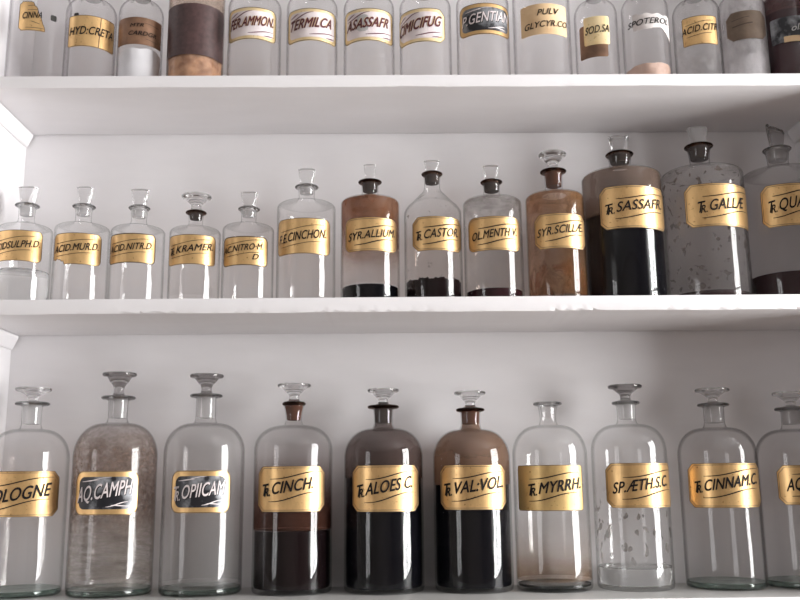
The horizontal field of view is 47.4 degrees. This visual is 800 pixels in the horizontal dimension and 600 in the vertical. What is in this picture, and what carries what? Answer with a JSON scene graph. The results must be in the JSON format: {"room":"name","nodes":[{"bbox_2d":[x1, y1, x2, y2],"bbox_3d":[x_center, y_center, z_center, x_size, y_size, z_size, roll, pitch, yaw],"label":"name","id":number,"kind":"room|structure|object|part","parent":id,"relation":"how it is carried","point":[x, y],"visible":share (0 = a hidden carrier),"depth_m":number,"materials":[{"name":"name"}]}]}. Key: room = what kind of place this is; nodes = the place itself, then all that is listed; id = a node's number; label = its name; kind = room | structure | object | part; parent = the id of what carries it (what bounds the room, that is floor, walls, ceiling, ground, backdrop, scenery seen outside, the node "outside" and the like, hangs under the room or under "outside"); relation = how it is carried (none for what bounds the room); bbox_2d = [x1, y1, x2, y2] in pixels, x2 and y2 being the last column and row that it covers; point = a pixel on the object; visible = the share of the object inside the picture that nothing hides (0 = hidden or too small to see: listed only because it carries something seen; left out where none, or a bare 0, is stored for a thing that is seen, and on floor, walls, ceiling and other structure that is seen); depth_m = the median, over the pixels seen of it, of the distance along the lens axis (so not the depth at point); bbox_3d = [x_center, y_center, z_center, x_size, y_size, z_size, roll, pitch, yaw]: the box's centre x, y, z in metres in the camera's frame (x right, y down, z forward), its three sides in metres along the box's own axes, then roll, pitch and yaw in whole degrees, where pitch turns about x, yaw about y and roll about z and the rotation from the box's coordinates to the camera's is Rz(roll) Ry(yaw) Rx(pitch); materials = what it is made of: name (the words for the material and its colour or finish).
{"room":"pharmacy","nodes":[
{"label":"pharmacy","id":0,"kind":"room"},
{"bbox_2d":[0,0,36,470],"bbox_3d":[-0.570,0.530,1.140,0.022,2.480,0.181,0,-11,-1],"label":"wall","id":1,"kind":"structure","parent":0,"point":[16,45],"depth_m":1.32,"materials":[{"name":"white paint"}]},
{"bbox_2d":[0,329,18,349],"bbox_3d":[-0.558,0.046,1.243,0.011,0.020,0.160,0,-11,-1],"label":"cleat","id":2,"kind":"object","parent":1,"relation":"attached to","point":[8,340],"visible":1,"depth_m":1.29,"materials":[{"name":"white paint"}]},
{"bbox_2d":[0,103,32,146],"bbox_3d":[-0.561,-0.257,1.304,0.011,0.020,0.160,0,-11,-1],"label":"cleat","id":3,"kind":"object","parent":1,"relation":"attached to","point":[8,121],"visible":1,"depth_m":1.33,"materials":[{"name":"white paint"}]},
{"bbox_2d":[0,0,799,589],"bbox_3d":[0.027,0.545,1.246,1.214,2.480,0.020,0,-11,-1],"label":"wall","id":4,"kind":"structure","parent":0,"point":[243,431],"depth_m":1.33,"materials":[{"name":"white paint"}]},
{"bbox_2d":[0,74,799,134],"bbox_3d":[0.020,-0.280,1.315,1.173,0.018,0.169,0,-11,-1],"label":"shelf","id":5,"kind":"object","parent":4,"relation":"attached to","point":[541,103],"visible":1,"depth_m":1.28,"materials":[{"name":"white paint"}]},
{"bbox_2d":[18,1,56,31],"bbox_3d":[-0.524,-0.398,1.327,0.085,0.228,0.086,0,-11,-1],"label":"bottle","id":6,"kind":"object","parent":5,"relation":"on","point":[29,16],"visible":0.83,"depth_m":1.29,"materials":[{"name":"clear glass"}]},
{"bbox_2d":[68,13,114,54],"bbox_3d":[-0.450,-0.389,1.326,0.072,0.209,0.073,0,-11,-1],"label":"bottle","id":7,"kind":"object","parent":5,"relation":"on","point":[84,30],"visible":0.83,"depth_m":1.29,"materials":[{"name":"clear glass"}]},
{"bbox_2d":[118,17,161,75],"bbox_3d":[-0.377,-0.387,1.327,0.064,0.205,0.065,1,-11,-7],"label":"bottle","id":8,"kind":"object","parent":5,"relation":"on","point":[133,61],"visible":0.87,"depth_m":1.30,"materials":[{"name":"clear glass"}]},
{"bbox_2d":[167,0,224,75],"bbox_3d":[-0.297,-0.407,1.332,0.081,0.244,0.081,0,-11,-1],"label":"bottle","id":9,"kind":"object","parent":5,"relation":"on","point":[195,27],"visible":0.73,"depth_m":1.29,"materials":[{"name":"clear glass"}]},
{"bbox_2d":[229,7,275,43],"bbox_3d":[-0.212,-0.393,1.330,0.077,0.215,0.079,2,-12,-11],"label":"bottle","id":10,"kind":"object","parent":5,"relation":"on","point":[259,23],"visible":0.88,"depth_m":1.29,"materials":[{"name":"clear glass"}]},
{"bbox_2d":[288,8,335,46],"bbox_3d":[-0.128,-0.394,1.331,0.074,0.214,0.076,0,-11,-1],"label":"bottle","id":11,"kind":"object","parent":5,"relation":"on","point":[304,24],"visible":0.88,"depth_m":1.30,"materials":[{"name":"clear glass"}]},
{"bbox_2d":[345,8,392,45],"bbox_3d":[-0.045,-0.394,1.332,0.074,0.214,0.076,0,-11,-1],"label":"bottle","id":12,"kind":"object","parent":5,"relation":"on","point":[361,24],"visible":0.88,"depth_m":1.30,"materials":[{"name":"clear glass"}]},
{"bbox_2d":[399,8,444,48],"bbox_3d":[0.037,-0.395,1.333,0.076,0.214,0.077,-2,-11,9],"label":"bottle","id":13,"kind":"object","parent":5,"relation":"on","point":[419,24],"visible":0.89,"depth_m":1.30,"materials":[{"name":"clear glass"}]},
{"bbox_2d":[459,3,508,38],"bbox_3d":[0.121,-0.398,1.335,0.080,0.220,0.082,0,-11,-1],"label":"label","id":14,"kind":"object","parent":5,"relation":"on","point":[478,18],"visible":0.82,"depth_m":1.30,"materials":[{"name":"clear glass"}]},
{"bbox_3d":[0.122,-0.399,1.305,0.065,0.036,0.018,0,-11,-1],"label":"panel","id":15,"kind":"part","parent":14,"relation":"part of","materials":[{"name":"black ceramic"}]},
{"bbox_2d":[520,3,566,38],"bbox_3d":[0.207,-0.404,1.337,0.083,0.230,0.085,-6,-13,25],"label":"bottle","id":16,"kind":"object","parent":5,"relation":"on","point":[542,18],"visible":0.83,"depth_m":1.30,"materials":[{"name":"clear glass"}]},
{"bbox_2d":[579,16,609,60],"bbox_3d":[0.287,-0.391,1.336,0.062,0.204,0.064,0,-11,-1],"label":"bottle","id":17,"kind":"object","parent":5,"relation":"on","point":[594,34],"visible":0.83,"depth_m":1.30,"materials":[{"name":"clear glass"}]},
{"bbox_2d":[627,12,669,73],"bbox_3d":[0.360,-0.396,1.338,0.067,0.212,0.069,-2,-11,5],"label":"bottle","id":18,"kind":"object","parent":5,"relation":"on","point":[646,20],"visible":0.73,"depth_m":1.30,"materials":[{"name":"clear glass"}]},
{"bbox_2d":[681,15,717,47],"bbox_3d":[0.436,-0.394,1.338,0.067,0.206,0.069,-4,-12,17],"label":"bottle","id":19,"kind":"object","parent":5,"relation":"on","point":[699,29],"visible":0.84,"depth_m":1.30,"materials":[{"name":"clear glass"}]},
{"bbox_2d":[718,0,770,73],"bbox_3d":[0.504,-0.397,1.340,0.067,0.213,0.068,0,-11,-1],"label":"bottle","id":20,"kind":"object","parent":5,"relation":"on","point":[747,25],"visible":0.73,"depth_m":1.31,"materials":[{"name":"clear glass"}]},
{"bbox_2d":[764,0,799,73],"bbox_3d":[0.569,-0.401,1.341,0.066,0.219,0.068,0,-11,-1],"label":"bottle","id":21,"kind":"object","parent":5,"relation":"on","point":[782,17],"visible":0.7,"depth_m":1.31,"materials":[{"name":"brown glass"}]},
{"bbox_2d":[0,294,799,335],"bbox_3d":[0.023,0.022,1.254,1.173,0.020,0.169,0,-11,-1],"label":"shelf","id":22,"kind":"object","parent":4,"relation":"attached to","point":[54,317],"visible":1,"depth_m":1.19,"materials":[{"name":"white paint"}]},
{"bbox_2d":[0,186,48,299],"bbox_3d":[-0.520,-0.071,1.262,0.073,0.177,0.074,0,-11,-1],"label":"bottle","id":23,"kind":"object","parent":22,"relation":"on","point":[18,245],"visible":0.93,"depth_m":1.23,"materials":[{"name":"clear glass"}]},
{"bbox_2d":[53,187,101,265],"bbox_3d":[-0.441,-0.072,1.263,0.077,0.176,0.078,0,-11,-1],"label":"bottle","id":24,"kind":"object","parent":22,"relation":"on","point":[72,247],"visible":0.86,"depth_m":1.23,"materials":[{"name":"clear glass"}]},
{"bbox_2d":[110,189,155,264],"bbox_3d":[-0.364,-0.070,1.264,0.073,0.172,0.075,0,-11,-1],"label":"bottle","id":25,"kind":"object","parent":22,"relation":"on","point":[124,247],"visible":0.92,"depth_m":1.23,"materials":[{"name":"clear glass"}]},
{"bbox_2d":[169,191,215,266],"bbox_3d":[-0.285,-0.067,1.264,0.073,0.164,0.074,0,-11,-1],"label":"bottle","id":26,"kind":"object","parent":22,"relation":"on","point":[183,248],"visible":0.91,"depth_m":1.24,"materials":[{"name":"clear glass"}]},
{"bbox_2d":[223,192,267,266],"bbox_3d":[-0.211,-0.069,1.265,0.071,0.167,0.073,0,-11,-1],"label":"bottle","id":27,"kind":"object","parent":22,"relation":"on","point":[238,250],"visible":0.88,"depth_m":1.23,"materials":[{"name":"clear glass"}]},
{"bbox_2d":[278,168,329,256],"bbox_3d":[-0.131,-0.086,1.275,0.082,0.203,0.083,0,-11,-1],"label":"bottle","id":28,"kind":"object","parent":22,"relation":"on","point":[295,235],"visible":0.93,"depth_m":1.24,"materials":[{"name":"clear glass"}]},
{"bbox_2d":[342,164,398,296],"bbox_3d":[-0.042,-0.090,1.276,0.083,0.209,0.084,4,-12,-23],"label":"bottle","id":29,"kind":"object","parent":22,"relation":"on","point":[370,221],"visible":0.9,"depth_m":1.24,"materials":[{"name":"clear glass"}]},
{"bbox_2d":[406,160,460,296],"bbox_3d":[0.046,-0.093,1.278,0.081,0.215,0.082,0,-11,-1],"label":"bottle","id":30,"kind":"object","parent":22,"relation":"on","point":[428,232],"visible":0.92,"depth_m":1.24,"materials":[{"name":"clear glass"}]},
{"bbox_2d":[467,165,522,296],"bbox_3d":[0.131,-0.090,1.278,0.082,0.207,0.084,2,-12,-15],"label":"bottle","id":31,"kind":"object","parent":22,"relation":"on","point":[485,233],"visible":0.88,"depth_m":1.24,"materials":[{"name":"clear glass"}]},
{"bbox_2d":[531,149,586,295],"bbox_3d":[0.219,-0.099,1.282,0.082,0.225,0.084,-3,-12,13],"label":"bottle","id":32,"kind":"object","parent":22,"relation":"on","point":[552,230],"visible":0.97,"depth_m":1.25,"materials":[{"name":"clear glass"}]},
{"bbox_2d":[582,135,666,295],"bbox_3d":[0.319,-0.112,1.301,0.112,0.256,0.114,0,-11,-1],"label":"bottle","id":33,"kind":"object","parent":22,"relation":"on","point":[623,207],"visible":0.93,"depth_m":1.25,"materials":[{"name":"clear glass"}]},
{"bbox_2d":[663,141,751,294],"bbox_3d":[0.435,-0.119,1.304,0.115,0.269,0.116,6,-13,-31],"label":"bottle","id":34,"kind":"object","parent":22,"relation":"on","point":[706,204],"visible":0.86,"depth_m":1.25,"materials":[{"name":"glass"},{"name":"gold leaf"},{"name":"dried residue"}]},
{"bbox_2d":[750,124,799,294],"bbox_3d":[0.548,-0.123,1.306,0.109,0.274,0.108,9,-15,-39],"label":"bottle","id":35,"kind":"object","parent":22,"relation":"on","point":[780,203],"visible":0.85,"depth_m":1.26,"materials":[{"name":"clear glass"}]},
{"bbox_2d":[0,583,799,599],"bbox_3d":[0.027,0.391,1.181,1.173,0.022,0.168,0,-11,-1],"label":"shelf","id":36,"kind":"object","parent":4,"relation":"attached to","point":[675,591],"visible":0.72,"depth_m":1.16,"materials":[{"name":"white paint"}]},
{"bbox_2d":[0,386,60,598],"bbox_3d":[-0.504,0.255,1.229,0.105,0.274,0.106,0,-11,-1],"label":"bottle","id":37,"kind":"object","parent":36,"relation":"on","point":[22,493],"visible":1,"depth_m":1.19,"materials":[{"name":"clear glass"}]},
{"bbox_2d":[66,371,156,597],"bbox_3d":[-0.386,0.245,1.233,0.111,0.293,0.112,0,-11,-1],"label":"bottle","id":38,"kind":"object","parent":36,"relation":"on","point":[114,489],"visible":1,"depth_m":1.19,"materials":[{"name":"clear glass"}]},
{"bbox_3d":[-0.382,0.250,1.181,0.069,0.041,0.012,0,-11,-5],"label":"panel","id":39,"kind":"part","parent":38,"relation":"part of","materials":[{"name":"black paper"}]},
{"bbox_2d":[159,373,240,596],"bbox_3d":[-0.266,0.245,1.234,0.108,0.290,0.110,0,-11,-1],"label":"bottle","id":40,"kind":"object","parent":36,"relation":"on","point":[203,491],"visible":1,"depth_m":1.18,"materials":[{"name":"clear glass"}]},
{"bbox_3d":[-0.259,0.249,1.184,0.065,0.040,0.011,1,-11,-8],"label":"panel","id":41,"kind":"part","parent":40,"relation":"part of","materials":[{"name":"black ceramic"}]},
{"bbox_2d":[253,382,330,590],"bbox_3d":[-0.145,0.251,1.234,0.106,0.276,0.108,0,-11,-1],"label":"bottle","id":42,"kind":"object","parent":36,"relation":"on","point":[292,520],"visible":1,"depth_m":1.18,"materials":[{"name":"clear glass"}]},
{"bbox_2d":[345,388,422,589],"bbox_3d":[-0.022,0.255,1.235,0.107,0.268,0.109,5,-13,-27],"label":"bottle","id":43,"kind":"object","parent":36,"relation":"on","point":[383,463],"visible":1,"depth_m":1.19,"materials":[{"name":"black glass"}]},
{"bbox_2d":[434,390,511,588],"bbox_3d":[0.098,0.256,1.236,0.105,0.264,0.106,2,-12,-15],"label":"bottle","id":44,"kind":"object","parent":36,"relation":"on","point":[472,476],"visible":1,"depth_m":1.19,"materials":[{"name":"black glass"}]},
{"bbox_2d":[517,401,591,588],"bbox_3d":[0.205,0.263,1.236,0.101,0.248,0.102,-6,-13,25],"label":"bottle","id":45,"kind":"object","parent":36,"relation":"on","point":[540,487],"visible":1,"depth_m":1.19,"materials":[{"name":"clear glass"}]},
{"bbox_2d":[595,384,672,586],"bbox_3d":[0.314,0.251,1.240,0.101,0.271,0.103,0,-11,-1],"label":"bottle","id":46,"kind":"object","parent":36,"relation":"on","point":[628,485],"visible":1,"depth_m":1.19,"materials":[{"name":"clear glass"}]},
{"bbox_2d":[687,387,766,589],"bbox_3d":[0.435,0.253,1.241,0.104,0.265,0.105,0,-11,-1],"label":"bottle","id":47,"kind":"object","parent":36,"relation":"on","point":[711,485],"visible":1,"depth_m":1.20,"materials":[{"name":"clear glass"}]},
{"bbox_2d":[766,391,799,588],"bbox_3d":[0.543,0.255,1.242,0.104,0.259,0.106,0,-11,-1],"label":"bottle","id":48,"kind":"object","parent":36,"relation":"on","point":[788,476],"visible":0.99,"depth_m":1.21,"materials":[{"name":"clear glass"}]},
{"bbox_2d":[795,141,799,181],"bbox_3d":[0.626,0.521,1.156,0.022,2.480,0.181,0,-11,-1],"label":"wall","id":49,"kind":"structure","parent":0,"point":[797,145],"depth_m":1.39,"materials":[{"name":"white paint"}]},
{"bbox_2d":[788,121,799,143],"bbox_3d":[0.602,-0.265,1.319,0.011,0.020,0.160,0,-11,-1],"label":"cleat","id":50,"kind":"object","parent":49,"relation":"attached to","point":[794,132],"visible":1,"depth_m":1.38,"materials":[{"name":"white paint"}]}
]}

